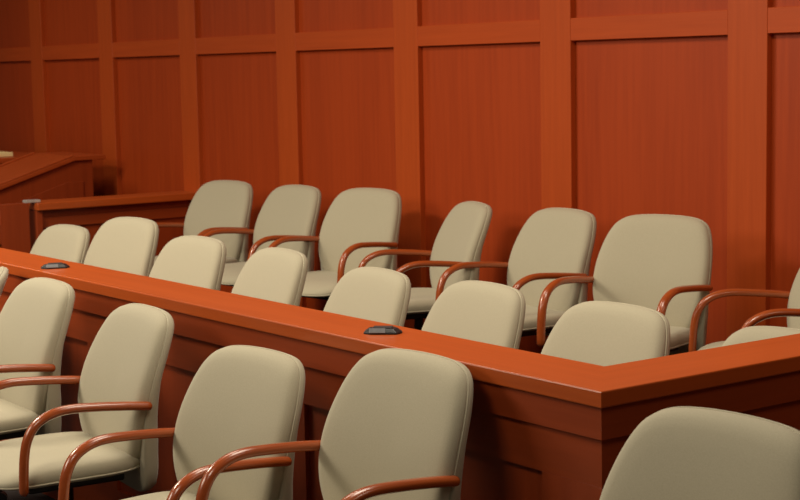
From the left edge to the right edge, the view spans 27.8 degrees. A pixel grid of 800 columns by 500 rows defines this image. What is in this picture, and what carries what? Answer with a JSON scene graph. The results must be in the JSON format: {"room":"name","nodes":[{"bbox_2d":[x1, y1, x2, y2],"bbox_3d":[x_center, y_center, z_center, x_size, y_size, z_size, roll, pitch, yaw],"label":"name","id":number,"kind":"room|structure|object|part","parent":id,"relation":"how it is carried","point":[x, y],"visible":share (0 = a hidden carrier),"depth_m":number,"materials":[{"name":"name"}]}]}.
{"room":"courtroom","nodes":[
{"label":"courtroom","id":0,"kind":"room"},
{"bbox_2d":[2,490,55,499],"bbox_3d":[-2.999,1.227,6.066,9.050,0.080,18.000,-6,8,-36],"label":"floor","id":1,"kind":"structure","parent":0,"point":[11,495],"depth_m":6.95,"materials":[{"name":"carpet"}]},
{"bbox_2d":[0,266,8,499],"bbox_3d":[-1.950,0.589,6.729,0.663,1.002,0.608,-2,7,-12],"label":"chair","id":2,"kind":"object","parent":1,"relation":"on","point":[4,271],"visible":0.97,"depth_m":6.66,"materials":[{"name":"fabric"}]},
{"bbox_2d":[0,150,30,163],"bbox_3d":[-3.532,-0.196,13.185,0.900,1.178,1.940,-6,8,-36],"label":"desk","id":3,"kind":"object","parent":1,"relation":"on","point":[16,154],"visible":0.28,"depth_m":12.54,"materials":[{"name":"brown wood"}]},
{"bbox_2d":[0,151,12,156],"bbox_3d":[-3.323,-0.737,12.544,0.530,0.032,0.330,-6,8,-36],"label":"paper pad","id":4,"kind":"object","parent":3,"relation":"on","point":[2,154],"visible":1,"depth_m":12.54,"materials":[{"name":"yellow paper"}]},
{"bbox_2d":[0,277,74,439],"bbox_3d":[-1.591,0.641,6.159,0.663,1.013,0.608,-6,8,-35],"label":"chair","id":5,"kind":"object","parent":1,"relation":"on","point":[35,318],"visible":0.84,"depth_m":6.09,"materials":[{"name":"fabric"}]},
{"bbox_3d":[-1.643,0.640,6.122,0.534,0.081,0.540,-6,8,-35],"label":"seat","id":6,"kind":"part","parent":5,"relation":"part of","materials":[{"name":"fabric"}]},
{"bbox_3d":[-1.473,0.556,5.885,0.466,0.279,0.040,-6,8,-35],"label":"armrest","id":7,"kind":"part","parent":5,"relation":"part of","materials":[{"name":"brown wood"}]},
{"bbox_2d":[0,152,105,203],"bbox_3d":[-2.840,-0.097,12.010,1.115,1.216,0.740,-6,8,-36],"label":"bench","id":8,"kind":"object","parent":1,"relation":"on","point":[48,175],"visible":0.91,"depth_m":11.82,"materials":[{"name":"brown wood"}]},
{"bbox_3d":[-2.644,-0.044,11.736,0.780,0.870,0.010,-6,8,-36],"label":"panel","id":9,"kind":"part","parent":8,"relation":"part of","materials":[{"name":"brown wood"}]},
{"bbox_2d":[30,224,89,263],"bbox_3d":[-2.075,0.363,8.945,0.663,0.962,0.608,-7,8,-41],"label":"chair","id":10,"kind":"object","parent":1,"relation":"on","point":[66,242],"visible":0.2,"depth_m":9.00,"materials":[{"name":"fabric"}]},
{"bbox_2d":[0,303,173,499],"bbox_3d":[-1.133,0.710,5.589,0.663,0.986,0.608,-5,8,-32],"label":"chair","id":11,"kind":"object","parent":1,"relation":"on","point":[119,382],"visible":0.96,"depth_m":5.49,"materials":[{"name":"fabric"}]},
{"bbox_3d":[-1.331,0.591,5.789,0.466,0.279,0.040,-5,8,-32],"label":"armrest","id":12,"kind":"part","parent":11,"relation":"part of","materials":[{"name":"brown wood"}]},
{"bbox_3d":[-1.187,0.722,5.557,0.534,0.081,0.540,-5,8,-32],"label":"seat","id":13,"kind":"part","parent":11,"relation":"part of","materials":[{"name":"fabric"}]},
{"bbox_3d":[-1.031,0.639,5.310,0.466,0.279,0.040,-5,8,-32],"label":"armrest","id":14,"kind":"part","parent":11,"relation":"part of","materials":[{"name":"brown wood"}]},
{"bbox_3d":[-0.957,0.479,5.676,0.195,0.550,0.561,-5,8,-32],"label":"backrest","id":15,"kind":"part","parent":11,"relation":"part of","materials":[{"name":"fabric"}]},
{"bbox_2d":[29,191,195,255],"bbox_3d":[-1.955,0.118,11.070,1.198,0.969,0.250,-6,8,-36],"label":"wall","id":16,"kind":"structure","parent":1,"relation":"on","point":[90,213],"depth_m":10.94,"materials":[{"name":"brown wood"}]},
{"bbox_2d":[0,199,40,252],"bbox_3d":[-2.811,0.172,10.372,1.090,0.930,0.070,-6,8,-36],"label":"gate","id":17,"kind":"object","parent":16,"relation":"attached to","point":[14,217],"visible":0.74,"depth_m":10.53,"materials":[{"name":"brown wood"}]},
{"bbox_3d":[-2.414,0.190,10.731,0.042,0.918,0.180,-6,8,-36],"label":"post","id":18,"kind":"part","parent":16,"relation":"part of","materials":[{"name":"brown wood"}]},
{"bbox_3d":[-1.908,-0.226,10.996,1.151,0.068,0.020,-6,8,-36],"label":"frame rail","id":19,"kind":"part","parent":16,"relation":"part of","materials":[{"name":"brown wood"}]},
{"bbox_2d":[84,217,158,276],"bbox_3d":[-1.616,0.372,8.424,0.663,1.043,0.608,-7,9,-44],"label":"chair","id":20,"kind":"object","parent":1,"relation":"on","point":[123,244],"visible":0.23,"depth_m":8.48,"materials":[{"name":"fabric"}]},
{"bbox_2d":[58,345,304,499],"bbox_3d":[-0.652,0.799,4.967,0.663,0.929,0.608,-7,9,-42],"label":"chair","id":21,"kind":"object","parent":1,"relation":"on","point":[240,396],"visible":0.96,"depth_m":5.02,"materials":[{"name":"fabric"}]},
{"bbox_3d":[-0.883,0.714,5.133,0.466,0.279,0.040,-7,9,-42],"label":"armrest","id":22,"kind":"part","parent":21,"relation":"part of","materials":[{"name":"brown wood"}]},
{"bbox_3d":[-0.698,0.840,4.929,0.534,0.081,0.540,-7,9,-42],"label":"seat","id":23,"kind":"part","parent":21,"relation":"part of","materials":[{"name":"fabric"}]},
{"bbox_3d":[-0.503,0.754,4.713,0.466,0.279,0.040,-7,9,-42],"label":"armrest","id":24,"kind":"part","parent":21,"relation":"part of","materials":[{"name":"brown wood"}]},
{"bbox_3d":[-0.498,0.594,5.087,0.195,0.550,0.561,-7,9,-42],"label":"backrest","id":25,"kind":"part","parent":21,"relation":"part of","materials":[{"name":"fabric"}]},
{"bbox_2d":[149,235,225,290],"bbox_3d":[-1.198,0.455,7.810,0.663,0.999,0.608,-7,9,-41],"label":"chair","id":26,"kind":"object","parent":1,"relation":"on","point":[199,261],"visible":0.22,"depth_m":7.87,"materials":[{"name":"fabric"}]},
{"bbox_2d":[231,247,307,305],"bbox_3d":[-0.769,0.512,7.233,0.663,0.998,0.608,-5,8,-32],"label":"chair","id":27,"kind":"object","parent":1,"relation":"on","point":[275,274],"visible":0.21,"depth_m":7.25,"materials":[{"name":"fabric"}]},
{"bbox_2d":[196,348,472,499],"bbox_3d":[-0.163,0.813,4.414,0.663,1.006,0.608,-6,8,-39],"label":"chair","id":28,"kind":"object","parent":1,"relation":"on","point":[396,427],"visible":1,"depth_m":4.47,"materials":[{"name":"fabric"}]},
{"bbox_3d":[-0.388,0.689,4.585,0.466,0.279,0.040,-6,8,-39],"label":"armrest","id":29,"kind":"part","parent":28,"relation":"part of","materials":[{"name":"brown wood"}]},
{"bbox_3d":[-0.004,0.570,4.523,0.195,0.550,0.561,-6,8,-39],"label":"backrest","id":30,"kind":"part","parent":28,"relation":"part of","materials":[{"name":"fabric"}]},
{"bbox_3d":[-0.025,0.731,4.150,0.466,0.279,0.040,-6,8,-39],"label":"armrest","id":31,"kind":"part","parent":28,"relation":"part of","materials":[{"name":"brown wood"}]},
{"bbox_2d":[323,267,410,326],"bbox_3d":[-0.317,0.585,6.597,0.663,0.978,0.608,-5,8,-33],"label":"chair","id":32,"kind":"object","parent":1,"relation":"on","point":[377,294],"visible":0.27,"depth_m":6.63,"materials":[{"name":"fabric"}]},
{"bbox_2d":[0,248,799,499],"bbox_3d":[-0.532,0.446,7.833,2.770,0.985,7.276,-6,8,-36],"label":"partition","id":33,"kind":"object","parent":1,"relation":"on","point":[542,427],"visible":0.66,"depth_m":4.56,"materials":[{"name":"brown wood"}]},
{"bbox_2d":[41,262,69,268],"bbox_3d":[-1.467,0.066,6.867,0.119,0.020,0.070,-3,7,-16],"label":"box","id":34,"kind":"object","parent":33,"relation":"on","point":[58,265],"visible":1,"depth_m":6.84,"materials":[{"name":"plastic"}]},
{"bbox_3d":[-1.473,0.068,6.834,0.050,0.014,0.012,-3,7,-16],"label":"plate","id":35,"kind":"part","parent":34,"relation":"part of","materials":[{"name":"grey metal"}]},
{"bbox_3d":[-1.618,0.965,7.096,0.018,0.159,7.250,-6,8,-36],"label":"frame rail","id":36,"kind":"part","parent":33,"relation":"part of","materials":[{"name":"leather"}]},
{"bbox_3d":[-1.551,0.610,7.120,0.181,0.856,7.234,-6,8,-36],"label":"panel","id":37,"kind":"part","parent":33,"relation":"part of","materials":[{"name":"brown wood"}]},
{"bbox_3d":[-1.631,0.257,7.016,0.018,0.128,7.250,-6,8,-36],"label":"frame rail","id":38,"kind":"part","parent":33,"relation":"part of","materials":[{"name":"brown wood"}]},
{"bbox_2d":[364,326,401,334],"bbox_3d":[-0.052,0.247,5.012,0.119,0.020,0.070,0,6,6],"label":"box","id":39,"kind":"object","parent":33,"relation":"on","point":[376,330],"visible":1,"depth_m":4.99,"materials":[{"name":"plastic"}]},
{"bbox_3d":[-0.070,0.249,4.984,0.050,0.014,0.012,0,6,6],"label":"plate","id":40,"kind":"part","parent":39,"relation":"part of","materials":[{"name":"grey metal"}]},
{"bbox_3d":[-0.053,0.239,5.010,0.060,0.004,0.034,0,6,6],"label":"metal plate","id":41,"kind":"part","parent":39,"relation":"part of","materials":[{"name":"grey metal"}]},
{"bbox_3d":[0.531,0.872,4.297,0.198,0.568,0.231,-6,8,-36],"label":"corner post","id":42,"kind":"part","parent":33,"relation":"part of","materials":[{"name":"brown wood"}]},
{"bbox_3d":[1.619,0.431,4.927,2.724,0.128,0.018,-6,8,-36],"label":"frame rail","id":43,"kind":"part","parent":33,"relation":"part of","materials":[{"name":"brown wood"}]},
{"bbox_2d":[422,280,525,348],"bbox_3d":[0.103,0.636,6.040,0.663,0.985,0.608,-5,8,-34],"label":"chair","id":44,"kind":"object","parent":1,"relation":"on","point":[480,311],"visible":0.26,"depth_m":6.08,"materials":[{"name":"fabric"}]},
{"bbox_2d":[541,301,669,365],"bbox_3d":[0.524,0.701,5.341,0.663,0.997,0.608,-6,8,-38],"label":"chair","id":45,"kind":"object","parent":1,"relation":"on","point":[602,333],"visible":0.18,"depth_m":5.42,"materials":[{"name":"fabric"}]},
{"bbox_2d":[600,406,799,499],"bbox_3d":[0.508,0.898,3.391,0.663,1.040,0.608,-6,8,-39],"label":"chair","id":46,"kind":"object","parent":1,"relation":"on","point":[680,452],"visible":1,"depth_m":3.50,"materials":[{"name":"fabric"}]},
{"bbox_2d":[721,326,799,346],"bbox_3d":[1.151,0.735,5.495,0.663,0.873,0.608,-7,9,-42],"label":"chair","id":47,"kind":"object","parent":1,"relation":"on","point":[753,333],"visible":0.09,"depth_m":5.70,"materials":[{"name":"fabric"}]},
{"bbox_2d":[0,0,799,353],"bbox_3d":[0.679,-0.963,8.477,0.160,3.600,18.161,-6,8,-36],"label":"wall","id":48,"kind":"structure","parent":0,"point":[612,111],"depth_m":8.96,"materials":[{"name":"brown wood"}]},
{"bbox_3d":[-3.354,-1.666,13.790,0.035,0.112,1.042,-6,8,-36],"label":"rail","id":49,"kind":"part","parent":48,"relation":"part of","materials":[{"name":"brown wood"}]},
{"bbox_3d":[-2.599,-1.566,12.771,0.035,0.112,1.042,-6,8,-36],"label":"rail","id":50,"kind":"part","parent":48,"relation":"part of","materials":[{"name":"brown wood"}]},
{"bbox_3d":[-1.843,-1.466,11.752,0.035,0.112,1.042,-6,8,-36],"label":"rail","id":51,"kind":"part","parent":48,"relation":"part of","materials":[{"name":"brown wood"}]},
{"bbox_3d":[-1.088,-1.366,10.734,0.035,0.112,1.042,-6,8,-36],"label":"rail","id":52,"kind":"part","parent":48,"relation":"part of","materials":[{"name":"brown wood"}]},
{"bbox_3d":[-0.333,-1.266,9.715,0.035,0.112,1.042,-6,8,-36],"label":"rail","id":53,"kind":"part","parent":48,"relation":"part of","materials":[{"name":"brown wood"}]},
{"bbox_3d":[0.422,-1.165,8.696,0.035,0.112,1.042,-6,8,-36],"label":"rail","id":54,"kind":"part","parent":48,"relation":"part of","materials":[{"name":"brown wood"}]},
{"bbox_3d":[1.177,-1.065,7.678,0.035,0.112,1.042,-6,8,-36],"label":"rail","id":55,"kind":"part","parent":48,"relation":"part of","materials":[{"name":"brown wood"}]},
{"bbox_3d":[1.932,-0.965,6.659,0.035,0.112,1.042,-6,8,-36],"label":"rail","id":56,"kind":"part","parent":48,"relation":"part of","materials":[{"name":"brown wood"}]},
{"bbox_3d":[0.109,0.809,8.310,1.239,0.134,6.690,-6,8,-36],"label":"floor","id":57,"kind":"structure","parent":0,"visible":0},
{"bbox_2d":[154,180,252,263],"bbox_3d":[-1.282,0.068,10.166,0.608,0.977,0.663,5,9,41],"label":"chair","id":58,"kind":"object","parent":57,"relation":"on","point":[217,204],"visible":0.43,"depth_m":10.22,"materials":[{"name":"fabric"}]},
{"bbox_3d":[-1.532,-0.038,10.304,0.040,0.279,0.466,5,9,41],"label":"armrest","id":59,"kind":"part","parent":58,"relation":"part of","materials":[{"name":"brown wood"}]},
{"bbox_3d":[-1.324,0.086,10.121,0.540,0.081,0.534,5,9,41],"label":"seat","id":60,"kind":"part","parent":58,"relation":"part of","materials":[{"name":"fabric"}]},
{"bbox_3d":[-1.145,-0.163,10.300,0.561,0.550,0.195,5,9,41],"label":"backrest","id":61,"kind":"part","parent":58,"relation":"part of","materials":[{"name":"fabric"}]},
{"bbox_3d":[-1.108,-0.004,9.928,0.040,0.279,0.466,5,9,41],"label":"armrest","id":62,"kind":"part","parent":58,"relation":"part of","materials":[{"name":"brown wood"}]},
{"bbox_2d":[202,185,321,286],"bbox_3d":[-0.826,0.121,9.589,0.663,0.982,0.608,-6,8,-39],"label":"chair","id":63,"kind":"object","parent":57,"relation":"on","point":[289,210],"visible":0.45,"depth_m":9.61,"materials":[{"name":"fabric"}]},
{"bbox_3d":[-1.049,0.009,9.763,0.466,0.279,0.040,-6,8,-39],"label":"armrest","id":64,"kind":"part","parent":63,"relation":"part of","materials":[{"name":"brown wood"}]},
{"bbox_3d":[-0.875,0.136,9.550,0.534,0.081,0.540,-6,8,-39],"label":"seat","id":65,"kind":"part","parent":63,"relation":"part of","materials":[{"name":"fabric"}]},
{"bbox_3d":[-0.691,0.051,9.325,0.466,0.279,0.040,-6,8,-39],"label":"armrest","id":66,"kind":"part","parent":63,"relation":"part of","materials":[{"name":"brown wood"}]},
{"bbox_3d":[-0.666,-0.110,9.698,0.195,0.550,0.561,-6,8,-39],"label":"backrest","id":67,"kind":"part","parent":63,"relation":"part of","materials":[{"name":"fabric"}]},
{"bbox_2d":[268,188,401,299],"bbox_3d":[-0.347,0.177,8.930,0.608,1.001,0.663,5,9,41],"label":"chair","id":68,"kind":"object","parent":57,"relation":"on","point":[360,222],"visible":0.54,"depth_m":8.99,"materials":[{"name":"fabric"}]},
{"bbox_3d":[-0.597,0.059,9.066,0.040,0.279,0.466,5,9,41],"label":"armrest","id":69,"kind":"part","parent":68,"relation":"part of","materials":[{"name":"brown wood"}]},
{"bbox_3d":[-0.389,0.183,8.883,0.540,0.081,0.534,5,9,41],"label":"seat","id":70,"kind":"part","parent":68,"relation":"part of","materials":[{"name":"fabric"}]},
{"bbox_3d":[-0.210,-0.066,9.062,0.561,0.550,0.195,5,9,41],"label":"backrest","id":71,"kind":"part","parent":68,"relation":"part of","materials":[{"name":"fabric"}]},
{"bbox_3d":[-0.173,0.093,8.690,0.040,0.279,0.466,5,9,41],"label":"armrest","id":72,"kind":"part","parent":68,"relation":"part of","materials":[{"name":"brown wood"}]},
{"bbox_2d":[358,201,491,329],"bbox_3d":[0.122,0.250,8.327,0.663,0.973,0.608,-3,7,-17],"label":"chair","id":73,"kind":"object","parent":57,"relation":"on","point":[460,238],"visible":0.45,"depth_m":8.26,"materials":[{"name":"fabric"}]},
{"bbox_3d":[-0.017,0.132,8.570,0.466,0.279,0.040,-3,7,-17],"label":"armrest","id":74,"kind":"part","parent":73,"relation":"part of","materials":[{"name":"brown wood"}]},
{"bbox_3d":[0.062,0.267,8.310,0.534,0.081,0.540,-3,7,-17],"label":"seat","id":75,"kind":"part","parent":73,"relation":"part of","materials":[{"name":"fabric"}]},
{"bbox_3d":[0.155,0.189,8.032,0.466,0.279,0.040,-3,7,-17],"label":"armrest","id":76,"kind":"part","parent":73,"relation":"part of","materials":[{"name":"brown wood"}]},
{"bbox_3d":[0.321,0.030,8.367,0.195,0.550,0.561,-3,7,-17],"label":"backrest","id":77,"kind":"part","parent":73,"relation":"part of","materials":[{"name":"fabric"}]},
{"bbox_2d":[435,208,596,349],"bbox_3d":[0.568,0.308,7.701,0.663,0.980,0.608,-5,8,-33],"label":"chair","id":78,"kind":"object","parent":57,"relation":"on","point":[552,244],"visible":0.58,"depth_m":7.71,"materials":[{"name":"fabric"}]},
{"bbox_3d":[0.366,0.193,7.899,0.466,0.279,0.040,-5,8,-33],"label":"armrest","id":79,"kind":"part","parent":78,"relation":"part of","materials":[{"name":"brown wood"}]},
{"bbox_3d":[0.515,0.323,7.668,0.534,0.081,0.540,-5,8,-33],"label":"seat","id":80,"kind":"part","parent":78,"relation":"part of","materials":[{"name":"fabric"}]},
{"bbox_3d":[0.742,0.080,7.792,0.195,0.550,0.561,-5,8,-33],"label":"backrest","id":81,"kind":"part","parent":78,"relation":"part of","materials":[{"name":"fabric"}]},
{"bbox_3d":[0.675,0.241,7.424,0.466,0.279,0.040,-5,8,-33],"label":"armrest","id":82,"kind":"part","parent":78,"relation":"part of","materials":[{"name":"brown wood"}]},
{"bbox_2d":[537,214,712,354],"bbox_3d":[0.996,0.371,6.968,0.608,1.003,0.663,4,8,38],"label":"chair","id":83,"kind":"object","parent":57,"relation":"on","point":[662,263],"visible":0.56,"depth_m":7.03,"materials":[{"name":"fabric"}]},
{"bbox_3d":[0.737,0.254,7.088,0.040,0.279,0.466,4,8,38],"label":"armrest","id":84,"kind":"part","parent":83,"relation":"part of","materials":[{"name":"brown wood"}]},
{"bbox_3d":[1.123,0.126,7.109,0.561,0.550,0.195,4,8,38],"label":"backrest","id":85,"kind":"part","parent":83,"relation":"part of","materials":[{"name":"fabric"}]},
{"bbox_3d":[0.957,0.376,6.918,0.540,0.081,0.534,4,8,38],"label":"seat","id":86,"kind":"part","parent":83,"relation":"part of","materials":[{"name":"fabric"}]},
{"bbox_3d":[1.185,0.285,6.739,0.040,0.279,0.466,4,8,38],"label":"armrest","id":87,"kind":"part","parent":83,"relation":"part of","materials":[{"name":"brown wood"}]},
{"bbox_2d":[688,269,799,351],"bbox_3d":[1.511,0.428,6.414,0.663,0.994,0.608,-2,6,-7],"label":"chair","id":88,"kind":"object","parent":57,"relation":"on","point":[792,312],"visible":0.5,"depth_m":6.63,"materials":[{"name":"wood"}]},
{"bbox_3d":[1.448,0.433,6.407,0.534,0.081,0.540,-2,6,-7],"label":"seat","id":89,"kind":"part","parent":88,"relation":"part of","materials":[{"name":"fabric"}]},
{"bbox_3d":[1.421,0.297,6.676,0.466,0.279,0.040,-2,6,-7],"label":"armrest","id":90,"kind":"part","parent":88,"relation":"part of","materials":[{"name":"brown wood"}]},
{"bbox_3d":[1.489,0.358,6.116,0.466,0.279,0.040,-2,6,-7],"label":"armrest","id":91,"kind":"part","parent":88,"relation":"part of","materials":[{"name":"brown wood"}]},
{"bbox_3d":[1.717,0.202,6.414,0.195,0.550,0.561,-2,6,-7],"label":"backrest","id":92,"kind":"part","parent":88,"relation":"part of","materials":[{"name":"fabric"}]}
]}

